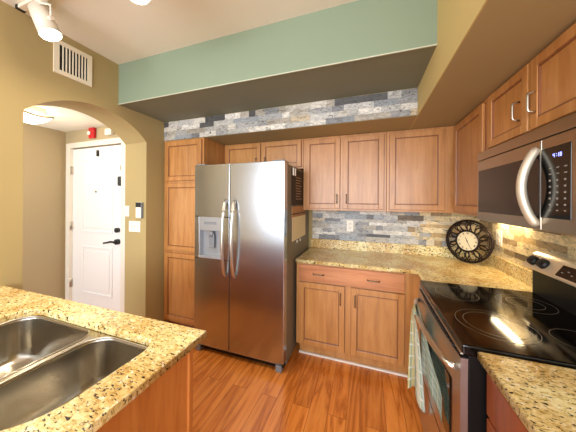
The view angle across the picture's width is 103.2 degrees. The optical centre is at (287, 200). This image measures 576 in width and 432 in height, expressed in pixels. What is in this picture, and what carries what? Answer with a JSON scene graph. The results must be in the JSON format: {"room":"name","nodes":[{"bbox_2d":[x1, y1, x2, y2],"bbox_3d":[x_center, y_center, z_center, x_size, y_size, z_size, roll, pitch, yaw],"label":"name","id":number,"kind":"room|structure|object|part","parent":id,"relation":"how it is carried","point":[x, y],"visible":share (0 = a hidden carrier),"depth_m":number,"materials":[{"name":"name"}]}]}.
{"room":"kitchen","nodes":[
{"label":"kitchen","id":0,"kind":"room"},
{"bbox_2d":[23,123,65,298],"bbox_3d":[-3.323,0.231,1.867,0.100,2.435,2.550,0,0,19],"label":"wall","id":1,"kind":"structure","parent":0,"point":[44,149],"depth_m":2.76,"materials":[{"name":"beige paint"}]},
{"bbox_2d":[24,106,105,131],"bbox_3d":[-2.701,-0.932,1.654,1.201,0.100,2.550,0,0,19],"label":"ceiling","id":2,"kind":"structure","parent":0,"point":[65,120],"depth_m":2.55,"materials":[{"name":"white paint"}]},
{"bbox_2d":[24,106,53,123],"bbox_3d":[-2.453,-0.808,2.160,0.266,0.145,0.253,0,0,19],"label":"ceiling light","id":3,"kind":"object","parent":2,"relation":"attached to","point":[32,115],"visible":0.62,"depth_m":2.14,"materials":[{"name":"beige glass"}]},
{"bbox_3d":[-2.453,-0.768,2.160,0.236,0.065,0.236,0,0,19],"label":"glass dish","id":4,"kind":"part","parent":3,"relation":"part of","materials":[{"name":"beige glass"}]},
{"bbox_2d":[0,0,167,321],"bbox_3d":[-1.957,0.098,1.512,0.310,2.718,3.775,0,0,19],"label":"wall","id":5,"kind":"structure","parent":0,"point":[28,79],"depth_m":1.88,"materials":[{"name":"beige paint"}]},
{"bbox_2d":[53,40,91,86],"bbox_3d":[-1.683,-1.073,1.794,0.010,0.253,0.246,0,0,19],"label":"air vent","id":6,"kind":"object","parent":5,"relation":"in","point":[70,62],"visible":0.98,"depth_m":1.78,"materials":[{"name":"beige metal"}]},
{"bbox_2d":[125,206,128,215],"bbox_3d":[-1.747,0.118,2.477,0.060,0.115,0.009,0,0,19],"label":"light switch","id":7,"kind":"object","parent":5,"relation":"attached to","point":[126,207],"visible":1,"depth_m":2.47,"materials":[{"name":"beige plastic"}]},
{"bbox_2d":[129,221,139,231],"bbox_3d":[-1.643,0.281,2.437,0.165,0.115,0.016,0,0,19],"label":"light switch","id":8,"kind":"object","parent":5,"relation":"attached to","point":[134,226],"visible":1,"depth_m":2.44,"materials":[{"name":"beige plastic"}]},
{"bbox_2d":[136,202,142,218],"bbox_3d":[-1.567,0.105,2.405,0.088,0.172,0.027,0,0,19],"label":"intercom","id":9,"kind":"object","parent":5,"relation":"attached to","point":[139,205],"visible":1,"depth_m":2.39,"materials":[{"name":"beige plastic"}]},
{"bbox_2d":[65,126,120,244],"bbox_3d":[-2.317,0.287,2.783,1.201,2.335,0.040,0,0,19],"label":"wall","id":10,"kind":"structure","parent":0,"point":[79,135],"depth_m":2.85,"materials":[{"name":"beige paint"}]},
{"bbox_2d":[87,127,95,138],"bbox_3d":[-2.373,-0.814,2.756,0.100,0.126,0.052,0,0,19],"label":"fire alarm","id":11,"kind":"object","parent":10,"relation":"attached to","point":[91,132],"visible":1,"depth_m":2.74,"materials":[{"name":"red plastic"}]},
{"bbox_2d":[65,137,124,311],"bbox_3d":[-2.342,0.367,2.767,1.075,2.175,0.106,0,0,19],"label":"door","id":12,"kind":"structure","parent":10,"relation":"attached to","point":[95,177],"depth_m":2.77,"materials":[{"name":"white paint"}]},
{"bbox_3d":[-2.049,0.481,2.645,0.204,0.064,0.068,0,0,19],"label":"handle","id":13,"kind":"part","parent":12,"relation":"part of","materials":[{"name":"black metal"}]},
{"bbox_2d":[105,128,113,135],"bbox_3d":[-2.083,-0.796,2.662,0.110,0.075,0.040,0,0,19],"label":"door chime","id":14,"kind":"object","parent":10,"relation":"attached to","point":[108,132],"visible":0.77,"depth_m":2.64,"materials":[{"name":"beige plastic"}]},
{"bbox_2d":[1,0,356,64],"bbox_3d":[-0.320,-1.301,1.067,3.679,0.100,4.000,0,0,19],"label":"ceiling","id":15,"kind":"structure","parent":0,"point":[120,31],"depth_m":1.59,"materials":[{"name":"white paint"}]},
{"bbox_2d":[15,0,48,12],"bbox_3d":[-1.090,-1.243,1.260,1.400,0.026,0.044,0,0,19],"label":"track","id":16,"kind":"object","parent":15,"relation":"attached to","point":[22,6],"visible":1,"depth_m":1.46,"materials":[{"name":"beige"}]},
{"bbox_2d":[27,0,62,40],"bbox_3d":[-1.496,-1.118,1.409,0.159,0.236,0.110,0,0,-5],"label":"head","id":17,"kind":"object","parent":16,"relation":"attached to","point":[45,24],"visible":1,"depth_m":1.37},
{"bbox_2d":[131,0,149,4],"bbox_3d":[-0.778,-1.127,1.162,0.149,0.208,0.119,0,0,19],"label":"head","id":18,"kind":"object","parent":16,"relation":"attached to","point":[140,2],"visible":1,"depth_m":1.19},
{"bbox_2d":[118,0,436,104],"bbox_3d":[-0.366,-1.064,1.705,2.555,0.374,0.007,0,0,19],"label":"wall","id":19,"kind":"structure","parent":0,"point":[357,29],"depth_m":1.57,"materials":[{"name":"green paint"}]},
{"bbox_2d":[118,44,436,104],"bbox_3d":[-0.370,-0.880,1.698,2.555,0.006,0.007,0,0,19],"label":"trim","id":20,"kind":"structure","parent":19,"relation":"attached to","point":[433,44],"depth_m":1.54,"materials":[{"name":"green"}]},
{"bbox_2d":[121,46,435,121],"bbox_3d":[-0.171,-1.065,2.267,2.555,0.370,1.183,0,0,19],"label":"soffit","id":21,"kind":"structure","parent":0,"point":[405,70],"depth_m":1.80,"materials":[{"name":"grey paint"}]},
{"bbox_2d":[193,343,422,431],"bbox_3d":[-1.319,1.511,0.190,5.200,0.100,6.300,0,0,19],"label":"floor","id":22,"kind":"structure","parent":0,"point":[231,393],"depth_m":1.70,"materials":[{"name":"brown wood"}]},
{"bbox_2d":[96,349,192,431],"bbox_3d":[-1.202,1.021,0.922,1.507,0.882,0.578,0,0,19],"label":"base cabinet","id":23,"kind":"object","parent":22,"relation":"on","point":[166,405],"visible":0.08,"depth_m":0.82,"materials":[{"name":"orange wood"}]},
{"bbox_2d":[0,286,206,431],"bbox_3d":[-1.185,0.564,0.909,1.548,0.032,0.663,0,0,19],"label":"countertop","id":24,"kind":"structure","parent":23,"relation":"on","point":[167,343],"depth_m":0.86,"materials":[{"name":"beige stone"}]},
{"bbox_2d":[0,315,147,430],"bbox_3d":[-0.981,0.682,0.834,0.888,0.209,0.465,0,0,19],"label":"double sink","id":25,"kind":"object","parent":24,"relation":"in","point":[46,363],"visible":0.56,"depth_m":0.93,"materials":[{"name":"silver metal"}]},
{"bbox_3d":[-1.143,0.684,0.889,0.493,0.203,0.413,0,0,19],"label":"bowl","id":26,"kind":"part","parent":25,"relation":"part of","materials":[{"name":"silver metal"}]},
{"bbox_3d":[-0.411,1.026,0.941,0.026,0.882,0.023,0,0,19],"label":"corner trim","id":27,"kind":"part","parent":23,"relation":"part of","materials":[{"name":"orange wood"}]},
{"bbox_2d":[164,138,224,327],"bbox_3d":[-1.048,0.397,2.824,0.547,2.131,0.695,0,0,19],"label":"pantry cabinet","id":28,"kind":"object","parent":22,"relation":"on","point":[181,156],"visible":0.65,"depth_m":2.52,"materials":[{"name":"brown wood"}]},
{"bbox_3d":[-1.163,0.961,2.505,0.499,0.742,0.019,0,0,19],"label":"door","id":29,"kind":"part","parent":28,"relation":"part of","materials":[{"name":"brown wood"}]},
{"bbox_3d":[-1.158,0.184,2.505,0.499,0.745,0.019,0,0,19],"label":"door","id":30,"kind":"part","parent":28,"relation":"part of","materials":[{"name":"brown wood"}]},
{"bbox_3d":[-1.162,0.961,2.507,0.506,0.749,0.015,0,0,19],"label":"glazed moulding","id":31,"kind":"part","parent":28,"relation":"part of","materials":[{"name":"wood"}]},
{"bbox_3d":[-1.157,0.184,2.507,0.506,0.752,0.015,0,0,19],"label":"glazed moulding","id":32,"kind":"part","parent":28,"relation":"part of","materials":[{"name":"wood"}]},
{"bbox_3d":[-1.154,-0.433,2.507,0.506,0.441,0.015,0,0,19],"label":"glazed moulding","id":33,"kind":"part","parent":28,"relation":"part of","materials":[{"name":"wood"}]},
{"bbox_3d":[-1.154,-0.433,2.505,0.499,0.434,0.019,0,0,19],"label":"door","id":34,"kind":"part","parent":28,"relation":"part of","materials":[{"name":"brown wood"}]},
{"bbox_2d":[194,159,308,372],"bbox_3d":[-0.345,0.559,2.436,0.928,1.815,0.932,0,0,19],"label":"refrigerator","id":35,"kind":"object","parent":22,"relation":"on","point":[245,266],"visible":0.96,"depth_m":2.05,"materials":[{"name":"silver metal"}]},
{"bbox_3d":[-0.735,0.216,2.155,0.140,0.027,0.002,0,0,19],"label":"dispenser panel","id":36,"kind":"part","parent":35,"relation":"part of","materials":[{"name":"grey plastic"}]},
{"bbox_3d":[-0.713,0.521,2.192,0.391,1.717,0.075,0,0,19],"label":"freezer door","id":37,"kind":"part","parent":35,"relation":"part of","materials":[{"name":"silver metal"}]},
{"bbox_3d":[-0.728,0.375,2.178,0.060,0.160,0.044,0,0,19],"label":"dispenser lever","id":38,"kind":"part","parent":35,"relation":"part of","materials":[{"name":"grey plastic"}]},
{"bbox_3d":[-0.584,0.350,2.069,0.027,0.712,0.082,0,0,19],"label":"handle","id":39,"kind":"part","parent":35,"relation":"part of","materials":[{"name":"silver metal"}]},
{"bbox_3d":[-0.493,0.351,2.038,0.027,0.712,0.082,0,0,19],"label":"handle","id":40,"kind":"part","parent":35,"relation":"part of","materials":[{"name":"silver metal"}]},
{"bbox_3d":[-0.478,1.399,2.096,0.848,0.010,0.012,0,0,19],"label":"grille trim","id":41,"kind":"part","parent":35,"relation":"part of","materials":[{"name":"silver metal"}]},
{"bbox_3d":[-0.271,0.524,2.038,0.529,1.717,0.075,0,0,19],"label":"fridge door","id":42,"kind":"part","parent":35,"relation":"part of","materials":[{"name":"silver metal"}]},
{"bbox_2d":[291,168,303,205],"bbox_3d":[0.107,-0.125,2.284,0.016,0.350,0.415,0,0,19],"label":"board","id":43,"kind":"object","parent":35,"relation":"attached to","point":[297,176],"visible":0.97,"depth_m":2.25,"materials":[{"name":"black wood"}]},
{"bbox_2d":[292,215,304,241],"bbox_3d":[0.116,0.273,2.336,0.003,0.223,0.470,0,0,19],"label":"paper sheet","id":44,"kind":"object","parent":35,"relation":"attached to","point":[298,223],"visible":1,"depth_m":2.30,"materials":[{"name":"beige paper"}]},
{"bbox_2d":[292,206,305,217],"bbox_3d":[0.116,0.077,2.315,0.014,0.165,0.480,0,0,19],"label":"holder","id":45,"kind":"object","parent":35,"relation":"attached to","point":[296,210],"visible":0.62,"depth_m":2.24,"materials":[{"name":"brown wood"}]},
{"bbox_2d":[296,263,421,377],"bbox_3d":[0.665,1.032,2.264,1.053,0.882,0.629,0,0,19],"label":"base cabinet","id":46,"kind":"object","parent":22,"relation":"on","point":[353,316],"visible":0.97,"depth_m":1.99,"materials":[{"name":"brown wood"}]},
{"bbox_3d":[0.304,1.063,2.099,0.420,0.585,0.019,0,0,19],"label":"door","id":47,"kind":"part","parent":46,"relation":"part of","materials":[{"name":"brown wood"}]},
{"bbox_3d":[0.304,1.063,2.101,0.427,0.592,0.015,0,0,19],"label":"glazed moulding","id":48,"kind":"part","parent":46,"relation":"part of","materials":[{"name":"wood"}]},
{"bbox_3d":[0.533,0.682,2.020,0.900,0.150,0.019,0,0,19],"label":"drawer","id":49,"kind":"part","parent":46,"relation":"part of","materials":[{"name":"brown wood"}]},
{"bbox_3d":[0.583,1.465,2.050,1.003,0.016,0.026,0,0,19],"label":"shoe moulding","id":50,"kind":"part","parent":46,"relation":"part of","materials":[{"name":"beige wood"}]},
{"bbox_3d":[0.756,1.066,1.944,0.432,0.592,0.015,0,0,19],"label":"glazed moulding","id":51,"kind":"part","parent":46,"relation":"part of","materials":[{"name":"wood"}]},
{"bbox_3d":[0.755,1.066,1.942,0.425,0.585,0.019,0,0,19],"label":"door","id":52,"kind":"part","parent":46,"relation":"part of","materials":[{"name":"brown wood"}]},
{"bbox_2d":[296,247,531,291],"bbox_3d":[0.914,0.577,2.045,1.663,0.032,0.881,0,0,19],"label":"countertop","id":53,"kind":"structure","parent":46,"relation":"on","point":[428,268],"depth_m":1.97,"materials":[{"name":"beige stone"}]},
{"bbox_2d":[311,238,477,258],"bbox_3d":[1.046,0.510,2.455,1.639,0.102,0.020,0,0,19],"label":"granite upstand","id":54,"kind":"object","parent":53,"relation":"on","point":[426,250],"visible":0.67,"depth_m":2.43,"materials":[{"name":"beige stone"}]},
{"bbox_2d":[446,220,493,262],"bbox_3d":[1.621,0.368,2.056,0.054,0.387,0.388,0,0,-25],"label":"clock","id":55,"kind":"object","parent":53,"relation":"on","point":[467,241],"visible":1,"depth_m":2.04,"materials":[{"name":"black metal"}]},
{"bbox_2d":[478,250,532,286],"bbox_3d":[1.691,0.514,1.776,0.020,0.102,0.877,0,0,19],"label":"granite upstand","id":56,"kind":"object","parent":53,"relation":"on","point":[524,275],"visible":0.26,"depth_m":1.70,"materials":[{"name":"beige stone"}]},
{"bbox_2d":[414,251,575,431],"bbox_3d":[1.062,0.890,1.123,0.750,1.171,0.758,0,0,19],"label":"range","id":57,"kind":"object","parent":22,"relation":"on","point":[459,322],"visible":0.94,"depth_m":1.04,"materials":[{"name":"black glass"}]},
{"bbox_2d":[407,305,441,423],"bbox_3d":[0.712,0.923,1.217,0.080,0.550,0.430,0,0,19],"label":"dish towel","id":58,"kind":"object","parent":57,"relation":"hanging from","point":[420,363],"visible":0.91,"depth_m":1.30,"materials":[{"name":"white fabric"}]},
{"bbox_3d":[0.782,1.255,1.220,0.036,0.313,0.744,0,0,19],"label":"storage drawer","id":59,"kind":"part","parent":57,"relation":"part of","materials":[{"name":"silver metal"}]},
{"bbox_3d":[0.747,0.668,1.234,0.081,0.027,0.677,0,0,19],"label":"door handle","id":60,"kind":"part","parent":57,"relation":"part of","materials":[{"name":"silver metal"}]},
{"bbox_3d":[0.784,0.585,1.221,0.008,0.006,0.748,0,0,19],"label":"trim","id":61,"kind":"part","parent":57,"relation":"part of","materials":[{"name":"silver metal"}]},
{"bbox_3d":[0.785,0.845,1.220,0.036,0.487,0.744,0,0,19],"label":"oven door","id":62,"kind":"part","parent":57,"relation":"part of","materials":[{"name":"silver metal"}]},
{"bbox_2d":[420,280,575,368],"bbox_3d":[1.078,0.570,1.119,0.620,0.039,0.752,0,0,19],"label":"cooktop","id":63,"kind":"object","parent":57,"relation":"in","point":[532,326],"depth_m":1.03,"materials":[{"name":"black glass"}]},
{"bbox_3d":[1.427,0.350,1.330,0.050,0.058,0.058,0,0,19],"label":"knob","id":64,"kind":"part","parent":57,"relation":"part of","materials":[{"name":"black plastic"}]},
{"bbox_3d":[1.401,0.350,1.254,0.050,0.058,0.058,0,0,19],"label":"knob","id":65,"kind":"part","parent":57,"relation":"part of","materials":[{"name":"black plastic"}]},
{"bbox_3d":[1.316,0.353,0.993,0.037,0.054,0.340,0,0,19],"label":"display panel","id":66,"kind":"part","parent":57,"relation":"part of","materials":[{"name":"black glass"}]},
{"bbox_2d":[487,373,527,431],"bbox_3d":[0.760,1.033,0.013,0.616,0.882,1.528,0,0,19],"label":"base cabinet","id":67,"kind":"object","parent":22,"relation":"on","point":[503,418],"visible":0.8,"depth_m":0.74,"materials":[{"name":"brown wood"}]},
{"bbox_3d":[0.629,1.070,0.542,0.019,0.565,0.600,0,0,19],"label":"door","id":68,"kind":"part","parent":67,"relation":"part of","materials":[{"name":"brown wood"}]},
{"bbox_2d":[477,352,575,431],"bbox_3d":[0.753,0.576,0.019,0.638,0.032,1.532,0,0,19],"label":"countertop","id":69,"kind":"structure","parent":67,"relation":"on","point":[542,396],"depth_m":0.67,"materials":[{"name":"beige stone"}]},
{"bbox_2d":[165,0,575,144],"bbox_3d":[-0.283,-0.958,0.934,3.219,0.586,3.775,0,0,19],"label":"soffit","id":70,"kind":"structure","parent":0,"point":[506,35],"depth_m":1.12,"materials":[{"name":"beige paint"}]},
{"bbox_2d":[164,88,417,140],"bbox_3d":[-0.204,-0.770,2.180,2.549,0.208,0.010,0,0,19],"label":"tile band","id":71,"kind":"object","parent":70,"relation":"attached to","point":[399,103],"visible":1,"depth_m":2.06,"materials":[{"name":"stone"}]},
{"bbox_2d":[308,210,479,248],"bbox_3d":[0.273,0.112,2.800,3.679,2.718,0.120,0,0,19],"label":"wall","id":72,"kind":"structure","parent":0,"point":[310,211],"depth_m":2.74,"materials":[{"name":"beige paint"}]},
{"bbox_2d":[225,139,303,170],"bbox_3d":[-0.260,-0.503,2.733,0.989,0.321,0.354,0,0,19],"label":"upper cabinet","id":73,"kind":"object","parent":72,"relation":"attached to","point":[292,151],"visible":0.68,"depth_m":2.57,"materials":[{"name":"brown wood"}]},
{"bbox_3d":[-0.532,-0.507,2.683,0.460,0.285,0.019,0,0,19],"label":"door","id":74,"kind":"part","parent":73,"relation":"part of","materials":[{"name":"brown wood"}]},
{"bbox_3d":[-0.531,-0.507,2.685,0.467,0.292,0.015,0,0,19],"label":"glazed moulding","id":75,"kind":"part","parent":73,"relation":"part of","materials":[{"name":"wood"}]},
{"bbox_3d":[-0.077,-0.504,2.525,0.463,0.285,0.019,0,0,19],"label":"door","id":76,"kind":"part","parent":73,"relation":"part of","materials":[{"name":"brown wood"}]},
{"bbox_3d":[-0.076,-0.504,2.527,0.470,0.292,0.015,0,0,19],"label":"glazed moulding","id":77,"kind":"part","parent":73,"relation":"part of","materials":[{"name":"wood"}]},
{"bbox_2d":[303,132,386,211],"bbox_3d":[0.595,-0.276,2.436,0.820,0.765,0.354,0,0,19],"label":"upper cabinet","id":78,"kind":"object","parent":72,"relation":"attached to","point":[343,172],"visible":1,"depth_m":2.29,"materials":[{"name":"brown wood"}]},
{"bbox_3d":[0.356,-0.275,2.374,0.363,0.721,0.019,0,0,19],"label":"door","id":79,"kind":"part","parent":78,"relation":"part of","materials":[{"name":"brown wood"}]},
{"bbox_3d":[0.357,-0.275,2.376,0.370,0.728,0.015,0,0,19],"label":"glazed moulding","id":80,"kind":"part","parent":78,"relation":"part of","materials":[{"name":"wood"}]},
{"bbox_3d":[0.737,-0.273,2.243,0.382,0.721,0.019,0,0,19],"label":"door","id":81,"kind":"part","parent":78,"relation":"part of","materials":[{"name":"brown wood"}]},
{"bbox_3d":[0.737,-0.273,2.244,0.389,0.728,0.015,0,0,19],"label":"glazed moulding","id":82,"kind":"part","parent":78,"relation":"part of","materials":[{"name":"wood"}]},
{"bbox_2d":[312,210,479,246],"bbox_3d":[1.064,0.285,2.455,1.633,0.347,0.010,0,0,19],"label":"backsplash","id":83,"kind":"structure","parent":72,"relation":"attached to","point":[416,228],"depth_m":2.44,"materials":[{"name":"stone"}]},
{"bbox_2d":[347,220,352,231],"bbox_3d":[0.698,0.289,2.572,0.072,0.125,0.010,0,0,19],"label":"wall outlet","id":84,"kind":"object","parent":83,"relation":"attached to","point":[349,222],"visible":1,"depth_m":2.57,"materials":[{"name":"beige plastic"}]},
{"bbox_2d":[386,126,454,212],"bbox_3d":[1.248,-0.272,2.226,0.547,0.765,0.323,0,0,19],"label":"upper cabinet","id":85,"kind":"object","parent":72,"relation":"attached to","point":[419,162],"visible":0.99,"depth_m":2.08,"materials":[{"name":"brown wood"}]},
{"bbox_2d":[409,0,487,129],"bbox_3d":[0.613,-0.953,0.623,0.006,0.585,3.775,0,0,19],"label":"wall","id":86,"kind":"structure","parent":0,"point":[455,18],"depth_m":1.13,"materials":[{"name":"brown paint"}]},
{"bbox_3d":[1.287,0.118,0.387,0.120,2.718,3.775,0,0,19],"label":"wall","id":87,"kind":"structure","parent":0,"visible":0},
{"bbox_2d":[454,98,487,215],"bbox_3d":[1.551,-0.270,1.824,0.325,0.765,0.881,0,0,19],"label":"upper cabinet","id":88,"kind":"object","parent":87,"relation":"attached to","point":[471,133],"visible":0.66,"depth_m":1.69,"materials":[{"name":"brown wood"}]},
{"bbox_2d":[480,220,575,270],"bbox_3d":[1.353,0.294,0.780,0.010,0.333,2.963,0,0,19],"label":"backsplash","id":89,"kind":"structure","parent":87,"relation":"attached to","point":[518,243],"depth_m":1.57,"materials":[{"name":"stone"}]},
{"bbox_2d":[496,229,501,245],"bbox_3d":[1.717,0.304,1.859,0.010,0.125,0.085,0,0,19],"label":"wall outlet","id":90,"kind":"object","parent":89,"relation":"attached to","point":[498,232],"visible":1,"depth_m":1.85,"materials":[{"name":"beige plastic"}]},
{"bbox_2d":[488,23,575,148],"bbox_3d":[1.266,-0.478,1.048,0.356,0.352,0.769,0,0,19],"label":"upper cabinet","id":91,"kind":"object","parent":87,"relation":"attached to","point":[543,92],"visible":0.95,"depth_m":1.01,"materials":[{"name":"brown wood"}]},
{"bbox_3d":[1.187,-0.480,1.239,0.019,0.318,0.372,0,0,19],"label":"door","id":92,"kind":"part","parent":91,"relation":"part of","materials":[{"name":"brown wood"}]},
{"bbox_3d":[1.189,-0.480,1.238,0.015,0.325,0.379,0,0,19],"label":"glazed moulding","id":93,"kind":"part","parent":91,"relation":"part of","materials":[{"name":"wood"}]},
{"bbox_3d":[1.122,-0.437,1.127,0.033,0.101,0.011,0,0,19],"label":"pull handle","id":94,"kind":"part","parent":91,"relation":"part of","materials":[{"name":"silver metal"}]},
{"bbox_2d":[477,112,575,235],"bbox_3d":[1.224,-0.086,1.062,0.416,0.428,0.762,0,0,19],"label":"microwave","id":95,"kind":"object","parent":91,"relation":"attached to","point":[527,180],"visible":1,"depth_m":0.95,"materials":[{"name":"silver metal"}]},
{"bbox_3d":[1.139,-0.061,1.194,0.032,0.370,0.569,0,0,19],"label":"door","id":96,"kind":"part","parent":95,"relation":"part of","materials":[{"name":"silver metal"}]},
{"bbox_3d":[1.010,-0.054,0.959,0.080,0.335,0.032,0,0,19],"label":"handle","id":97,"kind":"part","parent":95,"relation":"part of","materials":[{"name":"silver metal"}]},
{"bbox_3d":[1.013,-0.062,0.832,0.032,0.370,0.189,0,0,19],"label":"control panel","id":98,"kind":"part","parent":95,"relation":"part of","materials":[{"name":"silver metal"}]},
{"bbox_3d":[1.085,-0.437,1.020,0.033,0.101,0.011,0,0,19],"label":"pull handle","id":99,"kind":"part","parent":91,"relation":"part of","materials":[{"name":"silver metal"}]},
{"bbox_3d":[1.067,-0.480,0.892,0.019,0.318,0.320,0,0,19],"label":"door","id":100,"kind":"part","parent":91,"relation":"part of","materials":[{"name":"brown wood"}]},
{"bbox_3d":[1.069,-0.480,0.892,0.015,0.325,0.327,0,0,19],"label":"glazed moulding","id":101,"kind":"part","parent":91,"relation":"part of","materials":[{"name":"wood"}]}
]}

